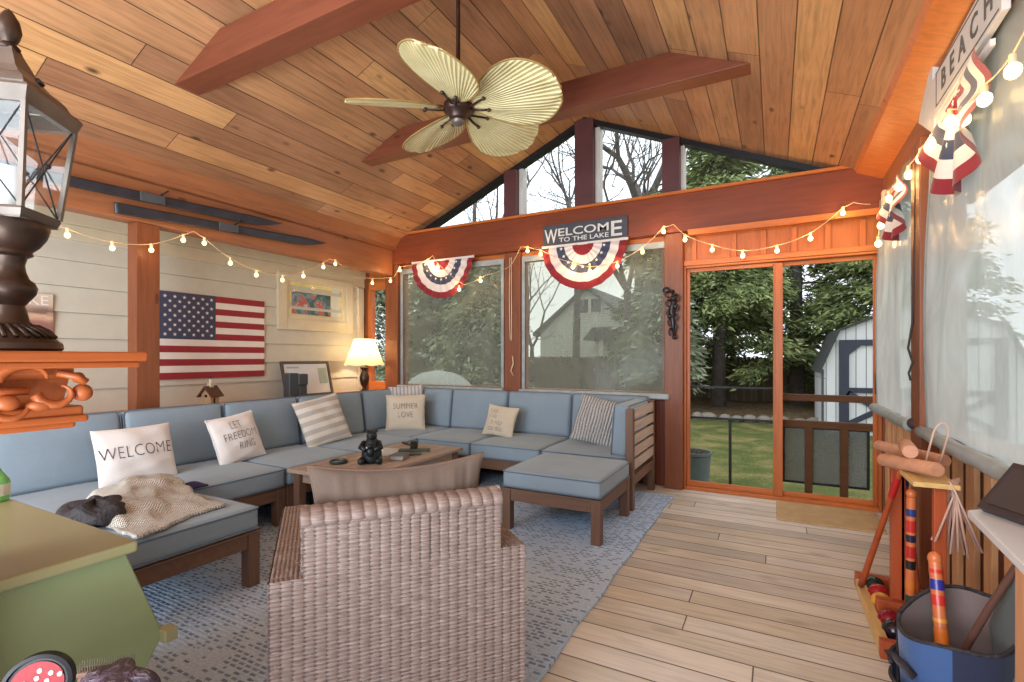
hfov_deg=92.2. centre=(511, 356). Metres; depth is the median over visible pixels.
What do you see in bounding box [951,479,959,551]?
croquet wicket
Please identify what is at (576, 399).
cushion
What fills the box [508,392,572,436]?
cushion
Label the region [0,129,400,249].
trim
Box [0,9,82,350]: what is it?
lantern
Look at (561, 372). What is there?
fence
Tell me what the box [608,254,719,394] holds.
evergreen tree
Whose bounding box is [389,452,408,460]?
book
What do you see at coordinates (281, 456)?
seat cushion
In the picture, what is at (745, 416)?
edging stone
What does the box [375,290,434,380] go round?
evergreen tree
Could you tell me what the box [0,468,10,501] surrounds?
bottle
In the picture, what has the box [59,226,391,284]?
string lights
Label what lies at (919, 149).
bulb
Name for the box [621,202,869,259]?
string lights
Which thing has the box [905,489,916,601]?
stake
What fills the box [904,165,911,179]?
bulb
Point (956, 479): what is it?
croquet wicket
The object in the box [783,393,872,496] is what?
gate
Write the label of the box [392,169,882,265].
ceiling beam
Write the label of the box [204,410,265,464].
throw pillow
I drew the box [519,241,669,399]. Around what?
window frame
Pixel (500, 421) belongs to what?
throw pillow
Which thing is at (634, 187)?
bare tree
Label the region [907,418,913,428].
shade cord
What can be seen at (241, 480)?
seat cushion
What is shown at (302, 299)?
picture
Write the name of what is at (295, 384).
speaker
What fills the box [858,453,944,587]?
mallet
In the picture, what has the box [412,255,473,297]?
bunting
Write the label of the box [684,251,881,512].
door
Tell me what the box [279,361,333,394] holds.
framed print
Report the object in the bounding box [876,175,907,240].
bunting
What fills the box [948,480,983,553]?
croquet wicket
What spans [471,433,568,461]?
seat cushion
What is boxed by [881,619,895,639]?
ball
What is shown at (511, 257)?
shade cord
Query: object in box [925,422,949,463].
croquet wicket
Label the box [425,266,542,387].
evergreen tree
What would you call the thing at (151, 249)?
bulb
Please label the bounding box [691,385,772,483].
guard rail
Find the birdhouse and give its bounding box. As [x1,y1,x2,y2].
[196,376,223,403]
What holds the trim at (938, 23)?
attached to the ceiling at (822, 71)
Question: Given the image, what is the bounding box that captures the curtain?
[332,288,338,317]
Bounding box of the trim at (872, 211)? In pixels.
[406,166,879,235]
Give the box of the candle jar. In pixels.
[410,441,417,448]
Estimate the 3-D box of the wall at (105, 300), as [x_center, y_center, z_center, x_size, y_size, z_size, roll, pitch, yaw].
[-3.523,-0.060,3.200,0.690,2.620,7.530,0,0,28]
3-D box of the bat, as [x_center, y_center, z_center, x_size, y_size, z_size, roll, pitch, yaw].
[1.399,0.758,1.409,0.127,0.544,0.387,0,0,22]
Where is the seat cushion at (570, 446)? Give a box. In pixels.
[541,439,646,460]
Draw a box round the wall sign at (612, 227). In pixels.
[543,215,627,246]
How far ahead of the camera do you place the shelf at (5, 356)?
1.03 m
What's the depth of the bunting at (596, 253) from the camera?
5.01 m
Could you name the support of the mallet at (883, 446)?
on the rack
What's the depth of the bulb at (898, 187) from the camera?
3.03 m
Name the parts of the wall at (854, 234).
post, post, post, window sill, window casing, post, head casing, header panel, post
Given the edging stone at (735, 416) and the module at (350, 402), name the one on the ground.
the edging stone at (735, 416)
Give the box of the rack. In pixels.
[854,467,960,659]
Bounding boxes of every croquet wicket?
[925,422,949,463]
[930,477,959,541]
[947,478,958,553]
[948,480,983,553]
[950,479,969,558]
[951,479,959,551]
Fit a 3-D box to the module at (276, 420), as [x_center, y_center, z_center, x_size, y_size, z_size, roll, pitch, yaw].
[-1.907,0.809,4.168,0.960,0.881,0.701,0,0,28]
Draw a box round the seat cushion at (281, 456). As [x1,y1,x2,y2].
[243,445,355,482]
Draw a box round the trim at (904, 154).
[883,0,1014,189]
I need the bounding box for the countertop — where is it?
[968,509,1023,573]
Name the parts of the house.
pane, pane, porch post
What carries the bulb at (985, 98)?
attached to the string lights at (1013, 69)
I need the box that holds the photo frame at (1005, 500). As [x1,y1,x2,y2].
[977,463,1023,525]
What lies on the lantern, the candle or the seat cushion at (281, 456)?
the candle
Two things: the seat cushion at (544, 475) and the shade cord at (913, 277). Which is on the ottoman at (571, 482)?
the seat cushion at (544, 475)
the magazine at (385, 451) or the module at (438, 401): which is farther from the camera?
the module at (438, 401)
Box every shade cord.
[509,257,511,339]
[907,176,914,380]
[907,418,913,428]
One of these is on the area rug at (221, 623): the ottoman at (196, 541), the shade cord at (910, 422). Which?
the ottoman at (196, 541)
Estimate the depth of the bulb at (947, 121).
2.14 m
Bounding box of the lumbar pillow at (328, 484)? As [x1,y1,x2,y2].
[307,452,483,503]
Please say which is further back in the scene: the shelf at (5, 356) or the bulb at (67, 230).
the bulb at (67, 230)
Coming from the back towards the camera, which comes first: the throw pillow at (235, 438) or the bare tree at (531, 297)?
the bare tree at (531, 297)
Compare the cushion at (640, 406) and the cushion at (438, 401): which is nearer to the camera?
the cushion at (640, 406)
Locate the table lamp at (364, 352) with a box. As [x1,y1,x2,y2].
[344,339,384,391]
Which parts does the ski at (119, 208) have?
foot plate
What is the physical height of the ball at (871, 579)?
0.092 m
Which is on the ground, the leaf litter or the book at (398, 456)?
the leaf litter
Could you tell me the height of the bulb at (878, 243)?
0.082 m
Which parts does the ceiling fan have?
blade, blade, blade, blade, blade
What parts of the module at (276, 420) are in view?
leg, frame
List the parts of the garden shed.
corner trim, door trim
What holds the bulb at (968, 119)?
attached to the string lights at (947, 121)
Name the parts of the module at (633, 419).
arm post, arm rail, leg, arm post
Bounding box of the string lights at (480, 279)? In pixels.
[444,247,520,290]
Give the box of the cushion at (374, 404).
[360,389,391,430]
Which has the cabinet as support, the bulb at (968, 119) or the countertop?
the countertop
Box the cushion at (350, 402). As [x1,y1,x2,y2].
[295,392,363,442]
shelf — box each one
[0,351,147,361]
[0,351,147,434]
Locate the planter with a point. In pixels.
(700, 459)
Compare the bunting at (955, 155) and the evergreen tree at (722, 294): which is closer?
the bunting at (955, 155)
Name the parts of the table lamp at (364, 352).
lamp shade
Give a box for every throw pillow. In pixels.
[90,422,177,487]
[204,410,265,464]
[292,393,351,446]
[385,394,424,429]
[388,384,424,419]
[482,404,519,436]
[569,394,619,445]
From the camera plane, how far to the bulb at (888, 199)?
3.29 m
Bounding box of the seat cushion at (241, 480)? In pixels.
[173,459,283,499]
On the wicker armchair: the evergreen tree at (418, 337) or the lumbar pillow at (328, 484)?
the lumbar pillow at (328, 484)
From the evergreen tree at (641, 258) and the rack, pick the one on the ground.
the evergreen tree at (641, 258)
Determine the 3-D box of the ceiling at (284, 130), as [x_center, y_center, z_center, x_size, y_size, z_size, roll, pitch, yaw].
[-2.437,-1.831,2.677,3.300,1.479,7.630,0,0,28]
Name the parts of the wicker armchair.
armrest, armrest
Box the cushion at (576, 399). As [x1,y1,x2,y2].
[571,394,649,437]
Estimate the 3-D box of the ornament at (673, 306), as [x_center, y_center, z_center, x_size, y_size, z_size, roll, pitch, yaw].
[1.498,-0.412,4.630,0.164,0.498,0.073,0,0,28]
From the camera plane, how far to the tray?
4.15 m
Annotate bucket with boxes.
[884,584,1014,681]
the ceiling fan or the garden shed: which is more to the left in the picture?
the ceiling fan
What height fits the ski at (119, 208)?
0.169 m
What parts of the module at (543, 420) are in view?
frame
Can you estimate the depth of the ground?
9.35 m
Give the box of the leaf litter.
[690,397,814,419]
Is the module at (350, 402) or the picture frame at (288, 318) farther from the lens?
the picture frame at (288, 318)
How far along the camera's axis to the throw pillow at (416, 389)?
5.76 m
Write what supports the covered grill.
on the ground
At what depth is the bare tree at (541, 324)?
19.00 m
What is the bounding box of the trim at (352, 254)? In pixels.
[0,141,392,275]
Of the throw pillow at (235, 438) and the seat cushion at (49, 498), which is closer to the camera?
the seat cushion at (49, 498)
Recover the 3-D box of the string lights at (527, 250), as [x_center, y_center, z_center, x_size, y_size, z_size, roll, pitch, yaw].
[0.552,-1.012,5.078,0.879,0.334,0.038,0,0,28]
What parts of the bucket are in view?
carry handle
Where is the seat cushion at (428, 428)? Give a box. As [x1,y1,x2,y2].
[364,425,450,436]
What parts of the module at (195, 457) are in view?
frame, leg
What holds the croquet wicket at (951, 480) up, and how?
hanging from the rack
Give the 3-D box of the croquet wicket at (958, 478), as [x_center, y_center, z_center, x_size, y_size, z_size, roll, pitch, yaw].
[1.730,0.611,1.970,0.126,0.260,0.051,0,0,-1]
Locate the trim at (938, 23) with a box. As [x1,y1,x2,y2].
[854,0,975,178]
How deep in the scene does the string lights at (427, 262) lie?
5.90 m
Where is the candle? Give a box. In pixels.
[0,164,17,204]
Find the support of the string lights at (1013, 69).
hanging from the wall at (984, 572)
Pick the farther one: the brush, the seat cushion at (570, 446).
the seat cushion at (570, 446)
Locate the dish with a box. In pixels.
[329,458,347,464]
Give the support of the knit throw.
on the ottoman at (196, 541)
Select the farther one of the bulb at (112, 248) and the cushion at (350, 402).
the cushion at (350, 402)
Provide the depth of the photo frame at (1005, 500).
1.43 m
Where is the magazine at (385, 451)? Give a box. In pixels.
[382,448,398,455]
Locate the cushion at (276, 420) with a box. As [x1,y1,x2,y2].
[219,397,299,449]
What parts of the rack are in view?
rail, cross rail, cross rail, cross rail, plate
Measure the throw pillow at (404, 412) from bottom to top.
0.396 m
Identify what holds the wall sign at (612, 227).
attached to the wall at (854, 234)
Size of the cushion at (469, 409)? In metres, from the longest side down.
0.722 x 0.440 x 0.214 m
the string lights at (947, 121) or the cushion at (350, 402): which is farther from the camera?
the cushion at (350, 402)
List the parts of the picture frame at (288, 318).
sash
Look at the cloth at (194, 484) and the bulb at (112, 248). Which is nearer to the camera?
the cloth at (194, 484)
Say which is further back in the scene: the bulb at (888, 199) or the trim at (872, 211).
the trim at (872, 211)
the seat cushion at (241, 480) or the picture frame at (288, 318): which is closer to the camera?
the seat cushion at (241, 480)
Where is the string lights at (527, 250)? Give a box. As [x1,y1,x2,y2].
[526,246,606,272]
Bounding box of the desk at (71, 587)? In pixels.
[0,498,177,681]
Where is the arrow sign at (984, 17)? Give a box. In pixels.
[918,0,1010,131]
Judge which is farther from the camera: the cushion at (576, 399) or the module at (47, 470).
the cushion at (576, 399)
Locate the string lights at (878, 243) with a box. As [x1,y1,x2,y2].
[875,222,884,246]
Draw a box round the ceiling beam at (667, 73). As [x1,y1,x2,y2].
[361,52,750,166]
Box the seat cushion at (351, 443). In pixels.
[298,433,416,451]
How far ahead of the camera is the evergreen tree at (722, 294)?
16.77 m
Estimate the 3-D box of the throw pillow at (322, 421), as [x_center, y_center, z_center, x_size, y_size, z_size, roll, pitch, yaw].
[-1.774,0.597,4.624,0.209,0.498,0.543,0,0,37]
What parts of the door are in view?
rail, rail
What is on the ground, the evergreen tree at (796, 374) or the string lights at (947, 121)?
the evergreen tree at (796, 374)
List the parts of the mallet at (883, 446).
handle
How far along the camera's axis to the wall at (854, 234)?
4.67 m
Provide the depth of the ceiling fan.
2.92 m
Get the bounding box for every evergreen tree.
[375,275,498,381]
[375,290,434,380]
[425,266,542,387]
[602,187,730,386]
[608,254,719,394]
[621,149,822,406]
[699,164,872,405]
[785,260,872,392]
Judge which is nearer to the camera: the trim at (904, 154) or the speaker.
the trim at (904, 154)
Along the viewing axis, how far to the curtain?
6.20 m
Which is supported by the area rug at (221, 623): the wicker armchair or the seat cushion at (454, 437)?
the wicker armchair
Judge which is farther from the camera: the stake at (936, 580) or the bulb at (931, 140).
the bulb at (931, 140)
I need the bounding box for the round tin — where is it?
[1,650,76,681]
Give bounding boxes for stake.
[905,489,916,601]
[927,551,949,645]
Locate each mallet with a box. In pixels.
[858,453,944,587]
[874,440,951,593]
[898,439,918,457]
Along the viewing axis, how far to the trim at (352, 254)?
4.14 m
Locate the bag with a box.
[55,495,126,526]
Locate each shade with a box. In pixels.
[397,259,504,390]
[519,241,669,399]
[869,157,910,431]
[914,0,1023,479]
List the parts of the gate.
post, frame, rail, rail, post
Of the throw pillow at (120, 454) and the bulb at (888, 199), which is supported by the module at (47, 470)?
the throw pillow at (120, 454)
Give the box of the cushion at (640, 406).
[611,399,647,455]
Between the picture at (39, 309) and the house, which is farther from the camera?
the house
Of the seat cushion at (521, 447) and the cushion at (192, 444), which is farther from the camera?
the seat cushion at (521, 447)
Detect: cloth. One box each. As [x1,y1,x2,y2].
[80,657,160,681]
[185,481,208,488]
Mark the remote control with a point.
(410, 453)
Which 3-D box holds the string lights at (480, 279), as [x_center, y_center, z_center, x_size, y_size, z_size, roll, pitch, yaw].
[-0.341,-0.971,5.554,0.999,0.413,0.038,0,0,28]
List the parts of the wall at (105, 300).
post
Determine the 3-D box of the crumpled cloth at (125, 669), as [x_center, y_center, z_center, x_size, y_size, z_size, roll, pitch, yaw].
[-0.764,0.663,0.957,0.167,0.112,0.111,0,0,11]
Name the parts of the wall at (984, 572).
post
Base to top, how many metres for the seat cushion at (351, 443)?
0.168 m
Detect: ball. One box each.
[865,576,884,587]
[868,583,888,595]
[870,592,888,604]
[877,609,896,622]
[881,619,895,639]
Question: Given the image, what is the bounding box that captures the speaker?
[284,373,307,396]
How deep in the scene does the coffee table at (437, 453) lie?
3.77 m
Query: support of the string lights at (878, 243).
hanging from the wall at (984, 572)
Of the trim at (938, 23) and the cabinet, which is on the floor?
the cabinet
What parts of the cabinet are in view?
post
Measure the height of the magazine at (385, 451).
0.007 m
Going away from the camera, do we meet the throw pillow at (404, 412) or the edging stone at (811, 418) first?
the throw pillow at (404, 412)
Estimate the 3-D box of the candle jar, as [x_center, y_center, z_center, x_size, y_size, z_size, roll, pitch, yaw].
[-0.837,0.751,4.210,0.068,0.052,0.067,0,0,28]
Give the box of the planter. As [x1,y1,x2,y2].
[690,448,711,481]
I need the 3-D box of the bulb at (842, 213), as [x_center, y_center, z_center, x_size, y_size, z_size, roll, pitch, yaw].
[2.655,-1.170,3.956,0.038,0.074,0.038,0,0,28]
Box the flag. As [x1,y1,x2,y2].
[160,290,263,379]
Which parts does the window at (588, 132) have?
rake trim, rake trim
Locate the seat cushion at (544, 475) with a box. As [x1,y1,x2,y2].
[504,453,628,497]
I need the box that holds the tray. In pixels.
[398,448,429,451]
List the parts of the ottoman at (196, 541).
frame, leg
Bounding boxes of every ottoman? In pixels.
[96,492,260,587]
[501,453,629,546]
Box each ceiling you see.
[0,0,583,237]
[492,0,924,168]
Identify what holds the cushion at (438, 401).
on the module at (438, 401)
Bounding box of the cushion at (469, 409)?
[451,390,509,429]
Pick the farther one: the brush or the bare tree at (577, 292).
the bare tree at (577, 292)
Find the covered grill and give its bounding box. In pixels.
[408,370,471,385]
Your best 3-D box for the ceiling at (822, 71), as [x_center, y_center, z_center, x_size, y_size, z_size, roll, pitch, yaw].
[0.387,-1.873,1.171,3.100,1.393,7.630,0,0,28]
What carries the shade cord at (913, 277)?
hanging from the wall at (984, 572)
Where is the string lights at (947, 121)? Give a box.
[939,108,971,127]
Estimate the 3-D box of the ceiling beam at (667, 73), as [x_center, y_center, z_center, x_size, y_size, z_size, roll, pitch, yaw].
[0.066,-1.915,3.864,3.251,0.210,0.140,0,0,28]
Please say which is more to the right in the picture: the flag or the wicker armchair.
the wicker armchair
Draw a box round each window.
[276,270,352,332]
[368,273,384,389]
[422,117,822,229]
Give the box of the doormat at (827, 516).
[776,500,887,534]
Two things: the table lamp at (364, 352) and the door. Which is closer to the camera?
the door
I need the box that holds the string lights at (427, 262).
[407,255,438,268]
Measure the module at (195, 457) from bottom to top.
0.881 m
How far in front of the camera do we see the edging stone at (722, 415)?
14.09 m
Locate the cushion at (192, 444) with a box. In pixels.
[118,404,221,465]
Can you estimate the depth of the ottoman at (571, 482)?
3.44 m
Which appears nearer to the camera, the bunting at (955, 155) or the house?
the bunting at (955, 155)
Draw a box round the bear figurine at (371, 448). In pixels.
[357,429,382,464]
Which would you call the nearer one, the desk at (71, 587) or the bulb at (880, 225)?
the desk at (71, 587)
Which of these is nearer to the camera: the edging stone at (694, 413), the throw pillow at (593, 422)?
the throw pillow at (593, 422)
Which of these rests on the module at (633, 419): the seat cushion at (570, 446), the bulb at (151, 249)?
the seat cushion at (570, 446)
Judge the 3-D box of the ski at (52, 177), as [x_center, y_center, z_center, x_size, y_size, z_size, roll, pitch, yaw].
[-2.730,-1.215,3.816,0.106,0.161,2.067,0,0,30]
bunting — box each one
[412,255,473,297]
[542,237,627,288]
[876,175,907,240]
[918,38,995,194]
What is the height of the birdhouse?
0.280 m
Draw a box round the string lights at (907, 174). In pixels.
[884,143,924,202]
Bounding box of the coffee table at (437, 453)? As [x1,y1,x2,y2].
[287,442,462,505]
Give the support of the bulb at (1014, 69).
attached to the string lights at (1013, 69)
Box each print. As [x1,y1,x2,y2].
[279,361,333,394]
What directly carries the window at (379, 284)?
in the wall at (854, 234)
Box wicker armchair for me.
[267,485,524,681]
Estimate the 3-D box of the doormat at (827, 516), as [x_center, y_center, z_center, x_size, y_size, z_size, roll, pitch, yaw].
[2.462,1.243,3.861,0.690,0.014,0.550,0,0,28]
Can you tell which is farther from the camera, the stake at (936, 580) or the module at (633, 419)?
the module at (633, 419)
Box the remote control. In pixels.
[407,452,420,454]
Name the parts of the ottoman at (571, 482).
leg, frame, leg, leg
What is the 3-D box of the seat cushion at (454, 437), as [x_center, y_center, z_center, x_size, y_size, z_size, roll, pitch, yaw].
[-0.533,0.882,5.237,0.718,0.167,0.860,0,0,28]
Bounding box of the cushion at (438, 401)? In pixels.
[422,388,453,426]
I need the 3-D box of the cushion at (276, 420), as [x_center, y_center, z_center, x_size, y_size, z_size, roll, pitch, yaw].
[-2.212,0.600,4.331,0.210,0.440,0.692,-9,-4,28]
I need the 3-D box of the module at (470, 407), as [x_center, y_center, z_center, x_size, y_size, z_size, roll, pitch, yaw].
[-0.511,0.809,5.277,0.731,0.881,0.960,0,0,28]
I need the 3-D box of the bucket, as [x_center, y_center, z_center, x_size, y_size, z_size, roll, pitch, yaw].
[1.386,1.002,1.556,0.408,0.484,0.344,0,0,-27]
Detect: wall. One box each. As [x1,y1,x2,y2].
[25,203,365,413]
[364,215,884,511]
[882,134,1012,593]
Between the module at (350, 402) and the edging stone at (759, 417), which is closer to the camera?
the module at (350, 402)
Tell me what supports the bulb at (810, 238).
attached to the string lights at (810, 237)
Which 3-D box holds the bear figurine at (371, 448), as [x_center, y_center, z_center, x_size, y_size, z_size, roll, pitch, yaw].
[-1.062,0.677,3.722,0.186,0.254,0.193,0,0,-7]
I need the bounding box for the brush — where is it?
[76,654,135,681]
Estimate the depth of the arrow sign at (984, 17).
2.06 m
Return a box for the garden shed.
[811,316,872,435]
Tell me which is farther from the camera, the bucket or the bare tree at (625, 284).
the bare tree at (625, 284)
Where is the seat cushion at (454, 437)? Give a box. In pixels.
[411,428,495,455]
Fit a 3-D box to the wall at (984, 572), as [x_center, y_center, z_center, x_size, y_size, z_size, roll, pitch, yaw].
[1.225,0.030,0.633,0.195,2.440,7.470,0,0,28]
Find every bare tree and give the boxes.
[464,152,552,221]
[499,262,559,387]
[527,211,551,319]
[528,130,646,356]
[539,133,690,390]
[544,131,701,287]
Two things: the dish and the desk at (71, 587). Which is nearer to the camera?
the desk at (71, 587)
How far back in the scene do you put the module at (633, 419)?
4.23 m
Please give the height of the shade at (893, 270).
1.663 m
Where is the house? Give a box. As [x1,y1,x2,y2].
[533,288,654,357]
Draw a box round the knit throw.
[86,473,224,538]
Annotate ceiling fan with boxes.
[344,0,562,157]
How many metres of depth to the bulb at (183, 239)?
3.97 m
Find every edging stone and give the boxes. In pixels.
[692,412,701,419]
[701,412,716,419]
[719,414,730,421]
[731,415,742,421]
[743,415,756,422]
[757,416,770,423]
[806,417,818,420]
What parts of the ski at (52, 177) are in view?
foot plate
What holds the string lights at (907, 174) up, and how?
hanging from the wall at (984, 572)
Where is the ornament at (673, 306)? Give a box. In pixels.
[662,287,679,339]
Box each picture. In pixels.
[25,293,52,331]
[291,291,330,316]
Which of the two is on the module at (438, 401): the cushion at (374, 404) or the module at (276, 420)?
the cushion at (374, 404)
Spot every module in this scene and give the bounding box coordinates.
[0,411,121,513]
[118,403,285,526]
[219,397,356,506]
[293,391,416,451]
[360,388,453,436]
[410,389,509,457]
[470,391,572,486]
[541,393,654,510]
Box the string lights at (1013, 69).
[966,32,1023,106]
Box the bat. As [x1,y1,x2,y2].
[961,564,1014,681]
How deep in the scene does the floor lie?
2.49 m
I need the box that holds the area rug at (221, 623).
[142,471,672,681]
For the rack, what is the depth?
2.32 m
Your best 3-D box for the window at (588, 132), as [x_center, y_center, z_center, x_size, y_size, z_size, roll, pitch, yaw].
[0.784,-1.982,5.209,4.660,1.057,0.170,0,0,28]
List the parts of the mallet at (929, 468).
handle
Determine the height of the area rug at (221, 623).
0.014 m
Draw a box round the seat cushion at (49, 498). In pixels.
[10,481,98,513]
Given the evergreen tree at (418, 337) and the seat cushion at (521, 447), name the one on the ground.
the evergreen tree at (418, 337)
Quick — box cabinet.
[968,509,1023,681]
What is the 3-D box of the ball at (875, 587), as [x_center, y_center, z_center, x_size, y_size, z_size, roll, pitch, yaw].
[1.865,1.202,2.507,0.092,0.092,0.092,0,0,28]
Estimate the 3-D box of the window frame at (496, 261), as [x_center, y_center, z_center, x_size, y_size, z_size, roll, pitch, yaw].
[-0.761,-0.352,5.892,1.530,1.515,0.091,0,0,28]
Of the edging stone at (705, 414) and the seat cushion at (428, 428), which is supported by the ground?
the edging stone at (705, 414)
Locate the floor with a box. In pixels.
[480,468,922,681]
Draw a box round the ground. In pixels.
[690,418,872,499]
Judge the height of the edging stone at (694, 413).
0.283 m
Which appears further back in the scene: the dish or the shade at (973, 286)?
the dish
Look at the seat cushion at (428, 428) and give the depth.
5.38 m
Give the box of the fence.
[376,356,814,401]
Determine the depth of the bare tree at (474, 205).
23.53 m
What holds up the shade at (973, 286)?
attached to the wall at (984, 572)
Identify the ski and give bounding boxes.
[0,160,281,224]
[114,202,325,244]

